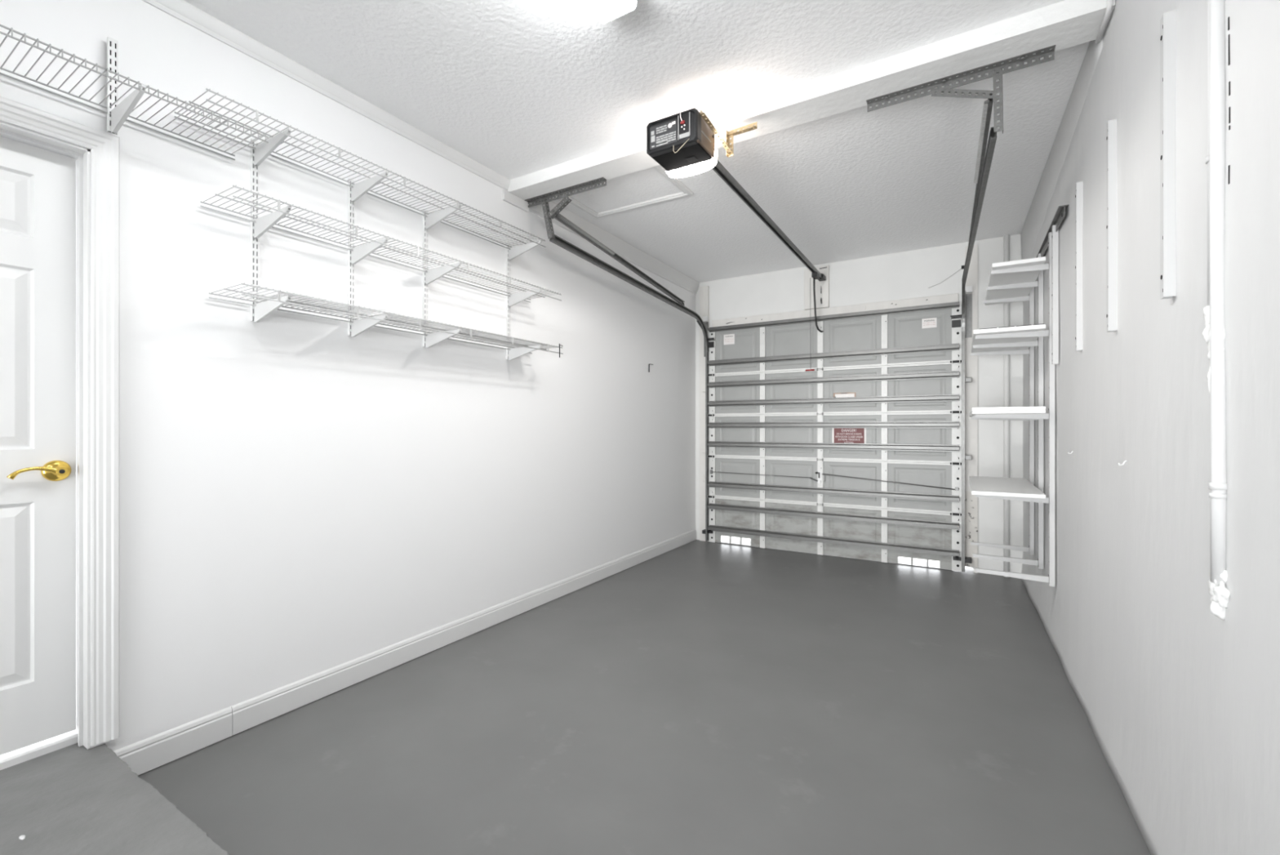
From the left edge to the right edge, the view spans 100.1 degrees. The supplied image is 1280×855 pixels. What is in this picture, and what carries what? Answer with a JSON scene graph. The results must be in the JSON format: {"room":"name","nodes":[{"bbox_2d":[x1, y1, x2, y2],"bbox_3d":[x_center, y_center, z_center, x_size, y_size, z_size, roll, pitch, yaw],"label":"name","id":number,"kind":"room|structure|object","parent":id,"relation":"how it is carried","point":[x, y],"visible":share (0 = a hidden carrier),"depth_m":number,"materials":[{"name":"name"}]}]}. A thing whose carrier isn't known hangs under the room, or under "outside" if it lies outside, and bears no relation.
{"room":"garage","nodes":[
{"label":"garage","id":0,"kind":"room"},
{"bbox_2d":[0,742,228,854],"bbox_3d":[-1.376,1.237,-0.118,3.319,0.166,2.983,0,0,31],"label":"step","id":1,"kind":"structure","parent":0,"point":[73,799],"depth_m":1.61,"materials":[{"name":"grey paint"}]},
{"bbox_2d":[18,834,26,839],"bbox_3d":[-1.738,1.153,1.509,0.026,0.006,0.012,0,0,31],"label":"chip","id":2,"kind":"object","parent":1,"relation":"on","point":[21,837],"visible":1,"depth_m":1.51,"materials":[{"name":"white"}]},
{"bbox_2d":[0,0,695,751],"bbox_3d":[-1.444,-0.190,3.011,0.200,3.020,8.280,0,0,31],"label":"wall","id":3,"kind":"structure","parent":0,"point":[301,496],"depth_m":2.63,"materials":[{"name":"white paint"}]},
{"bbox_2d":[0,136,75,755],"bbox_3d":[-2.269,0.061,1.606,0.110,2.093,0.825,0,0,31],"label":"door","id":4,"kind":"structure","parent":3,"relation":"in","point":[37,185],"depth_m":1.89,"materials":[{"name":"white paint"}]},
{"bbox_2d":[0,729,78,769],"bbox_3d":[-2.315,1.145,1.634,0.102,0.049,0.852,0,0,31],"label":"trim","id":5,"kind":"structure","parent":3,"relation":"attached to","point":[8,759],"depth_m":1.89,"materials":[{"name":"white paint"}]},
{"bbox_2d":[0,120,90,748],"bbox_3d":[-2.277,0.077,1.611,0.192,2.150,0.852,0,0,31],"label":"trim","id":6,"kind":"structure","parent":3,"relation":"attached to","point":[82,155],"depth_m":1.93,"materials":[{"name":"white paint"}]},
{"bbox_2d":[0,96,119,746],"bbox_3d":[-2.186,0.035,1.556,0.024,2.214,1.000,0,0,31],"label":"trim","id":7,"kind":"structure","parent":3,"relation":"attached to","point":[104,147],"depth_m":1.95,"materials":[{"name":"white paint"}]},
{"bbox_2d":[106,36,118,134],"bbox_3d":[-1.924,-1.245,1.956,0.012,0.340,0.027,0,0,31],"label":"shelf standard","id":8,"kind":"object","parent":3,"relation":"attached to","point":[112,44],"visible":0.8,"depth_m":1.95,"materials":[{"name":"white metal"}]},
{"bbox_2d":[111,84,146,134],"bbox_3d":[-1.794,-1.111,1.878,0.292,0.082,0.012,0,0,31],"label":"shelf bracket","id":9,"kind":"object","parent":8,"relation":"attached to","point":[119,114],"visible":1,"depth_m":1.88,"materials":[{"name":"grey metal"}]},
{"bbox_2d":[0,24,268,160],"bbox_3d":[-2.076,-1.149,1.427,0.291,0.030,1.832,0,0,31],"label":"wire shelf","id":10,"kind":"object","parent":8,"relation":"on","point":[24,35],"visible":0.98,"depth_m":1.85,"materials":[{"name":"grey metal"}]},
{"bbox_2d":[250,138,258,320],"bbox_3d":[-1.704,-0.870,2.371,0.012,0.800,0.027,0,0,31],"label":"shelf standard","id":11,"kind":"object","parent":3,"relation":"attached to","point":[254,169],"visible":0.77,"depth_m":2.36,"materials":[{"name":"white metal"}]},
{"bbox_2d":[253,205,291,239],"bbox_3d":[-1.573,-0.875,2.292,0.292,0.082,0.012,0,0,31],"label":"shelf bracket","id":12,"kind":"object","parent":11,"relation":"attached to","point":[263,224],"visible":1,"depth_m":2.31,"materials":[{"name":"white metal"}]},
{"bbox_2d":[253,128,291,166],"bbox_3d":[-1.573,-1.195,2.292,0.292,0.082,0.012,0,0,31],"label":"shelf bracket","id":13,"kind":"object","parent":11,"relation":"attached to","point":[263,150],"visible":1,"depth_m":2.30,"materials":[{"name":"white metal"}]},
{"bbox_2d":[253,294,291,322],"bbox_3d":[-1.573,-0.505,2.292,0.292,0.082,0.012,0,0,31],"label":"shelf bracket","id":14,"kind":"object","parent":11,"relation":"attached to","point":[263,309],"visible":0.98,"depth_m":2.31,"materials":[{"name":"white metal"}]},
{"bbox_2d":[174,88,546,249],"bbox_3d":[-1.231,-1.222,2.838,0.291,0.049,1.867,0,0,31],"label":"wire shelf","id":15,"kind":"object","parent":11,"relation":"on","point":[207,90],"visible":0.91,"depth_m":2.56,"materials":[{"name":"grey metal"}]},
{"bbox_2d":[208,282,563,354],"bbox_3d":[-1.156,-0.533,2.963,0.291,0.049,1.935,0,0,31],"label":"wire shelf","id":16,"kind":"object","parent":11,"relation":"on","point":[516,344],"visible":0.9,"depth_m":2.65,"materials":[{"name":"grey metal"}]},
{"bbox_2d":[142,0,510,191],"bbox_3d":[-2.189,-1.666,1.545,0.030,0.068,5.000,0,0,31],"label":"trim","id":17,"kind":"structure","parent":3,"relation":"attached to","point":[180,10],"depth_m":2.57,"materials":[{"name":"white paint"}]},
{"bbox_2d":[347,177,354,335],"bbox_3d":[-1.479,-0.870,2.746,0.012,0.800,0.027,0,0,31],"label":"shelf standard","id":18,"kind":"object","parent":3,"relation":"attached to","point":[350,204],"visible":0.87,"depth_m":2.74,"materials":[{"name":"white metal"}]},
{"bbox_2d":[351,237,388,264],"bbox_3d":[-1.348,-0.875,2.668,0.292,0.082,0.012,0,0,31],"label":"shelf bracket","id":19,"kind":"object","parent":18,"relation":"attached to","point":[360,252],"visible":1,"depth_m":2.68,"materials":[{"name":"white metal"}]},
{"bbox_2d":[351,171,388,202],"bbox_3d":[-1.348,-1.195,2.668,0.292,0.082,0.012,0,0,31],"label":"shelf bracket","id":20,"kind":"object","parent":18,"relation":"attached to","point":[359,189],"visible":1,"depth_m":2.68,"materials":[{"name":"white metal"}]},
{"bbox_2d":[351,314,388,337],"bbox_3d":[-1.348,-0.505,2.668,0.292,0.082,0.012,0,0,31],"label":"shelf bracket","id":21,"kind":"object","parent":18,"relation":"attached to","point":[358,326],"visible":0.97,"depth_m":2.68,"materials":[{"name":"white metal"}]},
{"bbox_2d":[200,185,561,302],"bbox_3d":[-1.167,-0.899,2.945,0.291,0.049,1.948,0,0,31],"label":"wire shelf","id":22,"kind":"object","parent":18,"relation":"on","point":[356,227],"visible":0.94,"depth_m":2.63,"materials":[{"name":"grey metal"}]},
{"bbox_2d":[113,528,696,774],"bbox_3d":[-0.649,1.256,4.129,0.015,0.121,5.065,0,0,31],"label":"baseboard","id":23,"kind":"structure","parent":3,"relation":"attached to","point":[258,709],"depth_m":2.69,"materials":[{"name":"white paint"}]},
{"bbox_2d":[422,208,427,346],"bbox_3d":[-1.251,-0.870,3.126,0.012,0.800,0.027,0,0,31],"label":"shelf standard","id":24,"kind":"object","parent":3,"relation":"attached to","point":[424,231],"visible":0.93,"depth_m":3.12,"materials":[{"name":"white metal"}]},
{"bbox_2d":[425,262,461,284],"bbox_3d":[-1.120,-0.875,3.048,0.292,0.082,0.012,0,0,31],"label":"shelf bracket","id":25,"kind":"object","parent":24,"relation":"attached to","point":[433,274],"visible":1,"depth_m":3.06,"materials":[{"name":"white metal"}]},
{"bbox_2d":[425,204,461,229],"bbox_3d":[-1.120,-1.195,3.048,0.292,0.082,0.012,0,0,31],"label":"shelf bracket","id":26,"kind":"object","parent":24,"relation":"attached to","point":[433,219],"visible":1,"depth_m":3.06,"materials":[{"name":"white metal"}]},
{"bbox_2d":[425,328,461,347],"bbox_3d":[-1.120,-0.505,3.048,0.292,0.082,0.012,0,0,31],"label":"shelf bracket","id":27,"kind":"object","parent":24,"relation":"attached to","point":[432,339],"visible":0.97,"depth_m":3.06,"materials":[{"name":"white metal"}]},
{"bbox_2d":[506,242,510,359],"bbox_3d":[-0.908,-0.870,3.698,0.012,0.800,0.027,0,0,31],"label":"shelf standard","id":28,"kind":"object","parent":3,"relation":"attached to","point":[508,261],"visible":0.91,"depth_m":3.69,"materials":[{"name":"white metal"}]},
{"bbox_2d":[508,288,542,306],"bbox_3d":[-0.777,-0.875,3.620,0.292,0.082,0.012,0,0,31],"label":"shelf bracket","id":29,"kind":"object","parent":28,"relation":"attached to","point":[516,298],"visible":1,"depth_m":3.63,"materials":[{"name":"white metal"}]},
{"bbox_2d":[508,240,542,260],"bbox_3d":[-0.777,-1.195,3.620,0.292,0.082,0.012,0,0,31],"label":"shelf bracket","id":30,"kind":"object","parent":28,"relation":"attached to","point":[514,251],"visible":1,"depth_m":3.63,"materials":[{"name":"white metal"}]},
{"bbox_2d":[508,344,542,359],"bbox_3d":[-0.777,-0.505,3.620,0.292,0.082,0.012,0,0,31],"label":"shelf bracket","id":31,"kind":"object","parent":28,"relation":"attached to","point":[514,353],"visible":0.97,"depth_m":3.64,"materials":[{"name":"white metal"}]},
{"bbox_2d":[502,189,528,212],"bbox_3d":[-0.870,-1.586,3.760,0.016,0.068,0.245,0,0,31],"label":"trim","id":32,"kind":"structure","parent":3,"relation":"attached to","point":[508,197],"depth_m":3.74,"materials":[{"name":"white paint"}]},
{"bbox_2d":[528,200,699,294],"bbox_3d":[-0.057,-1.634,5.082,0.050,0.132,2.860,0,0,31],"label":"trim","id":33,"kind":"structure","parent":3,"relation":"attached to","point":[626,251],"depth_m":4.94,"materials":[{"name":"white paint"}]},
{"bbox_2d":[524,177,606,239],"bbox_3d":[-0.520,-1.468,3.675,0.694,0.304,0.066,0,0,31],"label":"hanger","id":34,"kind":"object","parent":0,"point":[544,198],"visible":1,"depth_m":3.71,"materials":[{"name":"metal"}]},
{"bbox_2d":[183,0,1089,282],"bbox_3d":[0.057,-1.775,2.111,3.700,0.150,8.280,0,0,31],"label":"ceiling","id":35,"kind":"structure","parent":0,"point":[518,88],"depth_m":2.77,"materials":[{"name":"white paint"}]},
{"bbox_2d":[582,0,636,24],"bbox_3d":[-0.396,-1.655,1.584,0.165,0.090,1.220,0,0,31],"label":"ceiling light","id":36,"kind":"object","parent":35,"relation":"attached to","point":[606,11],"visible":1,"depth_m":2.06,"materials":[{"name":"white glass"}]},
{"bbox_2d":[559,164,693,217],"bbox_3d":[-0.130,-1.690,3.852,0.860,0.020,0.575,0,0,31],"label":"attic hatch","id":37,"kind":"object","parent":35,"relation":"attached to","point":[652,185],"visible":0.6,"depth_m":3.88,"materials":[{"name":"white paint"}]},
{"bbox_2d":[137,537,1151,854],"bbox_3d":[0.057,1.395,2.111,3.700,0.150,8.280,0,0,31],"label":"floor","id":38,"kind":"structure","parent":0,"point":[696,696],"depth_m":2.31,"materials":[{"name":"grey paint"}]},
{"bbox_2d":[695,234,1022,574],"bbox_3d":[2.193,-0.190,5.529,3.550,3.020,0.220,0,0,31],"label":"wall","id":39,"kind":"structure","parent":0,"point":[908,274],"depth_m":5.06,"materials":[{"name":"white paint"}]},
{"bbox_2d":[699,285,709,541],"bbox_3d":[0.749,-0.161,6.246,0.108,2.962,0.035,0,0,31],"label":"board","id":40,"kind":"object","parent":39,"relation":"attached to","point":[704,291],"visible":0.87,"depth_m":6.24,"materials":[{"name":"paint"}]},
{"bbox_2d":[549,234,709,541],"bbox_3d":[0.089,-0.030,4.978,0.081,2.661,2.822,0,0,29],"label":"door track","id":41,"kind":"object","parent":40,"relation":"attached to","point":[557,240],"visible":1,"depth_m":5.48,"materials":[{"name":"metal"}]},
{"bbox_2d":[552,210,684,306],"bbox_3d":[-0.070,-1.401,4.686,0.035,0.266,2.100,0,0,31],"label":"rail","id":42,"kind":"object","parent":41,"relation":"attached to","point":[559,217],"visible":1,"depth_m":4.44,"materials":[{"name":"metal"}]},
{"bbox_2d":[646,107,826,371],"bbox_3d":[1.095,-1.075,4.043,0.462,1.021,3.393,0,0,31],"label":"garage door opener","id":43,"kind":"object","parent":39,"relation":"attached to","point":[682,143],"visible":1,"depth_m":2.73,"materials":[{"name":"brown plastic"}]},
{"bbox_2d":[651,124,675,147],"bbox_3d":[0.116,-1.455,2.669,0.140,0.093,0.001,0,0,31],"label":"print","id":44,"kind":"object","parent":43,"relation":"attached to","point":[662,135],"depth_m":2.67,"materials":[{"name":"grey paper"}]},
{"bbox_2d":[804,265,829,310],"bbox_3d":[1.843,-1.456,5.592,0.249,0.432,0.033,0,0,31],"label":"board","id":45,"kind":"object","parent":39,"relation":"attached to","point":[822,287],"visible":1,"depth_m":5.57,"materials":[{"name":"paint"}]},
{"bbox_2d":[706,301,961,571],"bbox_3d":[1.853,0.086,5.521,2.525,2.468,0.097,0,0,31],"label":"garage door","id":46,"kind":"structure","parent":39,"relation":"in","point":[778,478],"depth_m":5.42,"materials":[{"name":"metal"}]},
{"bbox_2d":[724,333,734,344],"bbox_3d":[1.007,-0.995,6.058,0.129,0.114,0.002,0,0,31],"label":"warning sticker","id":47,"kind":"object","parent":46,"relation":"attached to","point":[729,339],"visible":1,"depth_m":6.06,"materials":[{"name":"white paper"}]},
{"bbox_2d":[833,391,856,397],"bbox_3d":[2.068,-0.316,5.421,0.217,0.072,0.004,0,0,31],"label":"instruction sticker","id":48,"kind":"object","parent":46,"relation":"attached to","point":[835,394],"visible":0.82,"depth_m":5.42,"materials":[{"name":"white paper"}]},
{"bbox_2d":[832,427,866,443],"bbox_3d":[2.104,0.086,5.399,0.322,0.168,0.004,0,0,31],"label":"warning sign","id":49,"kind":"object","parent":46,"relation":"attached to","point":[840,435],"visible":1,"depth_m":5.39,"materials":[{"name":"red plastic"}]},
{"bbox_2d":[921,317,936,328],"bbox_3d":[2.717,-0.980,5.033,0.122,0.090,0.002,0,0,31],"label":"warning sticker","id":50,"kind":"object","parent":46,"relation":"attached to","point":[926,322],"visible":1,"depth_m":5.03,"materials":[{"name":"white paper"}]},
{"bbox_2d":[711,293,958,327],"bbox_3d":[1.885,-1.189,5.570,2.450,0.094,0.026,0,0,31],"label":"header board","id":51,"kind":"object","parent":39,"relation":"attached to","point":[948,298],"visible":0.73,"depth_m":5.45,"materials":[{"name":"paint"}]},
{"bbox_2d":[928,268,961,288],"bbox_3d":[2.857,-1.400,5.000,0.294,0.164,0.005,0,0,31],"label":"cord","id":52,"kind":"object","parent":39,"relation":"attached to","point":[960,268],"visible":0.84,"depth_m":4.99,"materials":[{"name":"grey plastic"}]},
{"bbox_2d":[964,244,977,573],"bbox_3d":[3.023,-0.168,4.890,0.100,2.975,0.023,0,0,31],"label":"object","id":53,"kind":"object","parent":39,"relation":"attached to","point":[971,362],"visible":0.78,"depth_m":4.88,"materials":[{"name":"paint"}]},
{"bbox_2d":[961,126,996,572],"bbox_3d":[2.275,-0.030,3.673,0.099,2.661,2.836,0,0,30],"label":"door track","id":54,"kind":"object","parent":53,"relation":"attached to","point":[966,299],"visible":1,"depth_m":4.82,"materials":[{"name":"metal"}]},
{"bbox_2d":[968,94,993,244],"bbox_3d":[2.107,-1.401,3.380,0.035,0.266,2.101,0,0,29],"label":"rail","id":55,"kind":"object","parent":54,"relation":"attached to","point":[987,109],"visible":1,"depth_m":2.77,"materials":[{"name":"metal"}]},
{"bbox_2d":[1003,234,1009,577],"bbox_3d":[3.243,-0.190,4.742,0.043,3.020,0.044,0,0,31],"label":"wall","id":56,"kind":"structure","parent":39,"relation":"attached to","point":[1006,237],"depth_m":4.73,"materials":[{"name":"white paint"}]},
{"bbox_2d":[866,44,1055,133],"bbox_3d":[1.457,-1.472,2.490,0.747,0.295,0.066,0,0,31],"label":"mounting bracket","id":57,"kind":"object","parent":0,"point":[997,73],"visible":1,"depth_m":2.44,"materials":[{"name":"metal"}]},
{"bbox_2d":[1021,0,1279,854],"bbox_3d":[1.474,-0.190,1.262,0.224,3.020,8.284,0,0,30],"label":"wall","id":58,"kind":"structure","parent":0,"point":[1180,700],"depth_m":1.56,"materials":[{"name":"white paint"}]},
{"bbox_2d":[507,0,1115,200],"bbox_3d":[0.505,-1.660,2.962,3.194,0.080,0.200,0,0,31],"label":"ceiling beam","id":59,"kind":"structure","parent":58,"relation":"attached to","point":[1065,24],"depth_m":2.54,"materials":[{"name":"white paint"}]},
{"bbox_2d":[1037,253,1043,568],"bbox_3d":[2.714,-0.110,3.632,0.030,2.130,0.030,0,0,31],"label":"shelving upright post","id":60,"kind":"object","parent":58,"relation":"attached to","point":[1040,277],"visible":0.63,"depth_m":3.62,"materials":[{"name":"grey paint"}]},
{"bbox_2d":[973,553,1038,565],"bbox_3d":[2.541,0.919,3.735,0.375,0.034,0.020,0,0,31],"label":"bracket","id":61,"kind":"object","parent":60,"relation":"attached to","point":[1024,561],"visible":1,"depth_m":3.71,"materials":[{"name":"grey paint"}]},
{"bbox_2d":[973,340,1038,347],"bbox_3d":[2.541,-0.571,3.735,0.375,0.034,0.020,0,0,31],"label":"bracket","id":62,"kind":"object","parent":60,"relation":"attached to","point":[1035,343],"visible":1,"depth_m":3.71,"materials":[{"name":"white metal"}]},
{"bbox_2d":[973,415,1038,419],"bbox_3d":[2.541,-0.068,3.735,0.375,0.034,0.020,0,0,31],"label":"bracket","id":63,"kind":"object","parent":60,"relation":"attached to","point":[974,416],"visible":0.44,"depth_m":3.73,"materials":[{"name":"grey paint"}]},
{"bbox_2d":[986,280,1038,290],"bbox_3d":[2.577,-0.974,3.713,0.290,0.034,0.020,0,0,31],"label":"bracket","id":64,"kind":"object","parent":60,"relation":"attached to","point":[1031,284],"visible":1,"depth_m":3.69,"materials":[{"name":"grey paint"}]},
{"bbox_2d":[1035,204,1068,257],"bbox_3d":[2.678,-1.164,3.548,0.043,0.058,1.560,0,0,31],"label":"rail","id":65,"kind":"object","parent":58,"relation":"attached to","point":[1060,215],"visible":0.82,"depth_m":3.08,"materials":[{"name":"metal"}]},
{"bbox_2d":[1029,287,1034,555],"bbox_3d":[2.947,-0.110,4.034,0.030,2.130,0.030,0,0,31],"label":"shelving upright post","id":66,"kind":"object","parent":65,"relation":"hanging from","point":[1032,291],"visible":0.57,"depth_m":4.02,"materials":[{"name":"grey paint"}]},
{"bbox_2d":[970,541,1029,551],"bbox_3d":[2.774,0.919,4.138,0.375,0.034,0.020,0,0,31],"label":"bracket","id":67,"kind":"object","parent":66,"relation":"attached to","point":[1026,548],"visible":1,"depth_m":4.12,"materials":[{"name":"grey paint"}]},
{"bbox_2d":[970,349,1029,355],"bbox_3d":[2.774,-0.571,4.138,0.375,0.034,0.020,0,0,31],"label":"bracket","id":68,"kind":"object","parent":66,"relation":"attached to","point":[1020,351],"visible":1,"depth_m":4.12,"materials":[{"name":"white metal"}]},
{"bbox_2d":[970,416,1029,420],"bbox_3d":[2.774,-0.068,4.138,0.375,0.034,0.020,0,0,31],"label":"bracket","id":69,"kind":"object","parent":66,"relation":"attached to","point":[971,417],"visible":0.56,"depth_m":4.14,"materials":[{"name":"grey paint"}]},
{"bbox_2d":[983,295,1029,303],"bbox_3d":[2.810,-0.974,4.116,0.290,0.034,0.020,0,0,31],"label":"bracket","id":70,"kind":"object","parent":66,"relation":"attached to","point":[1020,298],"visible":1,"depth_m":4.10,"materials":[{"name":"grey paint"}]},
{"bbox_2d":[1048,231,1054,586],"bbox_3d":[2.486,-0.110,3.238,0.030,2.130,0.030,0,0,31],"label":"shelving upright post","id":71,"kind":"object","parent":65,"relation":"hanging from","point":[1051,366],"visible":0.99,"depth_m":3.23,"materials":[{"name":"grey paint"}]},
{"bbox_2d":[968,475,1045,498],"bbox_3d":[2.561,0.411,3.799,0.376,0.024,1.210,0,0,31],"label":"shelf board","id":72,"kind":"object","parent":71,"relation":"on","point":[980,485],"visible":1,"depth_m":3.54,"materials":[{"name":"white wood"}]},
{"bbox_2d":[969,409,1045,417],"bbox_3d":[2.562,-0.095,3.798,0.372,0.019,1.210,0,0,31],"label":"shelf board","id":73,"kind":"object","parent":71,"relation":"on","point":[1014,411],"visible":0.71,"depth_m":3.30,"materials":[{"name":"white wood"}]},
{"bbox_2d":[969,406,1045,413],"bbox_3d":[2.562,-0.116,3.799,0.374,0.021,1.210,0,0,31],"label":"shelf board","id":74,"kind":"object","parent":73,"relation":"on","point":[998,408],"visible":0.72,"depth_m":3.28,"materials":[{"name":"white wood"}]},
{"bbox_2d":[970,324,1045,355],"bbox_3d":[2.565,-0.601,3.796,0.366,0.026,1.210,0,0,31],"label":"shelf board","id":75,"kind":"object","parent":71,"relation":"on","point":[1042,326],"visible":0.56,"depth_m":3.54,"materials":[{"name":"white wood"}]},
{"bbox_2d":[975,567,1048,582],"bbox_3d":[2.312,0.919,3.342,0.375,0.034,0.020,0,0,31],"label":"bracket","id":76,"kind":"object","parent":71,"relation":"attached to","point":[1017,575],"visible":1,"depth_m":3.32,"materials":[{"name":"grey paint"}]},
{"bbox_2d":[975,329,1048,338],"bbox_3d":[2.312,-0.571,3.342,0.375,0.034,0.020,0,0,31],"label":"bracket","id":77,"kind":"object","parent":71,"relation":"attached to","point":[1036,333],"visible":1,"depth_m":3.32,"materials":[{"name":"white metal"}]},
{"bbox_2d":[975,413,1048,418],"bbox_3d":[2.312,-0.068,3.342,0.375,0.034,0.020,0,0,31],"label":"bracket","id":78,"kind":"object","parent":71,"relation":"attached to","point":[1032,415],"visible":0.96,"depth_m":3.31,"materials":[{"name":"grey paint"}]},
{"bbox_2d":[975,494,1048,502],"bbox_3d":[2.312,0.440,3.342,0.375,0.034,0.020,0,0,31],"label":"bracket","id":79,"kind":"object","parent":71,"relation":"attached to","point":[1022,499],"visible":0.69,"depth_m":3.31,"materials":[{"name":"grey paint"}]},
{"bbox_2d":[984,256,1045,305],"bbox_3d":[2.607,-1.004,3.771,0.267,0.024,1.210,0,0,31],"label":"shelf board","id":80,"kind":"object","parent":71,"relation":"on","point":[998,279],"visible":0.69,"depth_m":3.58,"materials":[{"name":"white wood"}]},
{"bbox_2d":[991,262,1048,274],"bbox_3d":[2.349,-0.974,3.320,0.290,0.034,0.020,0,0,31],"label":"bracket","id":81,"kind":"object","parent":71,"relation":"attached to","point":[1043,266],"visible":1,"depth_m":3.30,"materials":[{"name":"white metal"}]},
{"bbox_2d":[1051,225,1058,364],"bbox_3d":[2.420,-0.772,3.125,0.030,0.805,0.030,0,0,31],"label":"shelf standard","id":82,"kind":"object","parent":65,"relation":"hanging from","point":[1055,353],"visible":0.98,"depth_m":3.11,"materials":[{"name":"grey paint"}]},
{"bbox_2d":[1020,37,1102,259],"bbox_3d":[2.639,-1.470,3.467,0.026,0.460,2.861,0,0,30],"label":"trim","id":83,"kind":"structure","parent":58,"relation":"attached to","point":[1034,220],"depth_m":3.09,"materials":[{"name":"white paint"}]},
{"bbox_2d":[1075,181,1083,351],"bbox_3d":[2.115,-0.772,2.580,0.030,0.805,0.030,0,0,31],"label":"shelf standard","id":84,"kind":"object","parent":58,"relation":"attached to","point":[1079,185],"visible":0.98,"depth_m":2.57,"materials":[{"name":"grey paint"}]},
{"bbox_2d":[1095,0,1112,43],"bbox_3d":[1.730,-1.649,1.936,0.018,0.096,0.700,0,0,31],"label":"cable","id":85,"kind":"object","parent":58,"relation":"attached to","point":[1109,2],"visible":1,"depth_m":2.11,"materials":[{"name":"white paint"}]},
{"bbox_2d":[1106,119,1117,332],"bbox_3d":[1.814,-0.772,2.061,0.030,0.805,0.030,0,0,31],"label":"shelf standard","id":86,"kind":"object","parent":58,"relation":"attached to","point":[1111,126],"visible":1,"depth_m":2.05,"materials":[{"name":"grey paint"}]},
{"bbox_2d":[1160,9,1176,299],"bbox_3d":[1.506,-0.772,1.528,0.030,0.805,0.030,0,0,31],"label":"shelf standard","id":87,"kind":"object","parent":58,"relation":"attached to","point":[1168,20],"visible":1,"depth_m":1.52,"materials":[{"name":"grey paint"}]},
{"bbox_2d":[1205,0,1209,305],"bbox_3d":[1.368,-0.970,1.282,0.023,1.460,0.023,0,0,31],"label":"pipe","id":88,"kind":"object","parent":58,"relation":"attached to","point":[1207,156],"visible":0.31,"depth_m":1.28,"materials":[{"name":"white paint"}]},
{"bbox_2d":[1201,0,1230,619],"bbox_3d":[1.351,-0.627,1.252,0.038,2.145,0.093,0,0,31],"label":"conduit","id":89,"kind":"object","parent":58,"relation":"attached to","point":[1214,332],"visible":0.99,"depth_m":1.24,"materials":[{"name":"white paint"}]},
{"label":"outside","id":90,"kind":"structure","parent":0,"visible":0},
{"bbox_2d":[721,535,939,562],"bbox_3d":[4.633,1.385,10.036,15.000,0.070,10.020,0,0,31],"label":"driveway","id":91,"kind":"structure","parent":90,"point":[722,536],"depth_m":6.38,"materials":[{"name":"grey concrete"}]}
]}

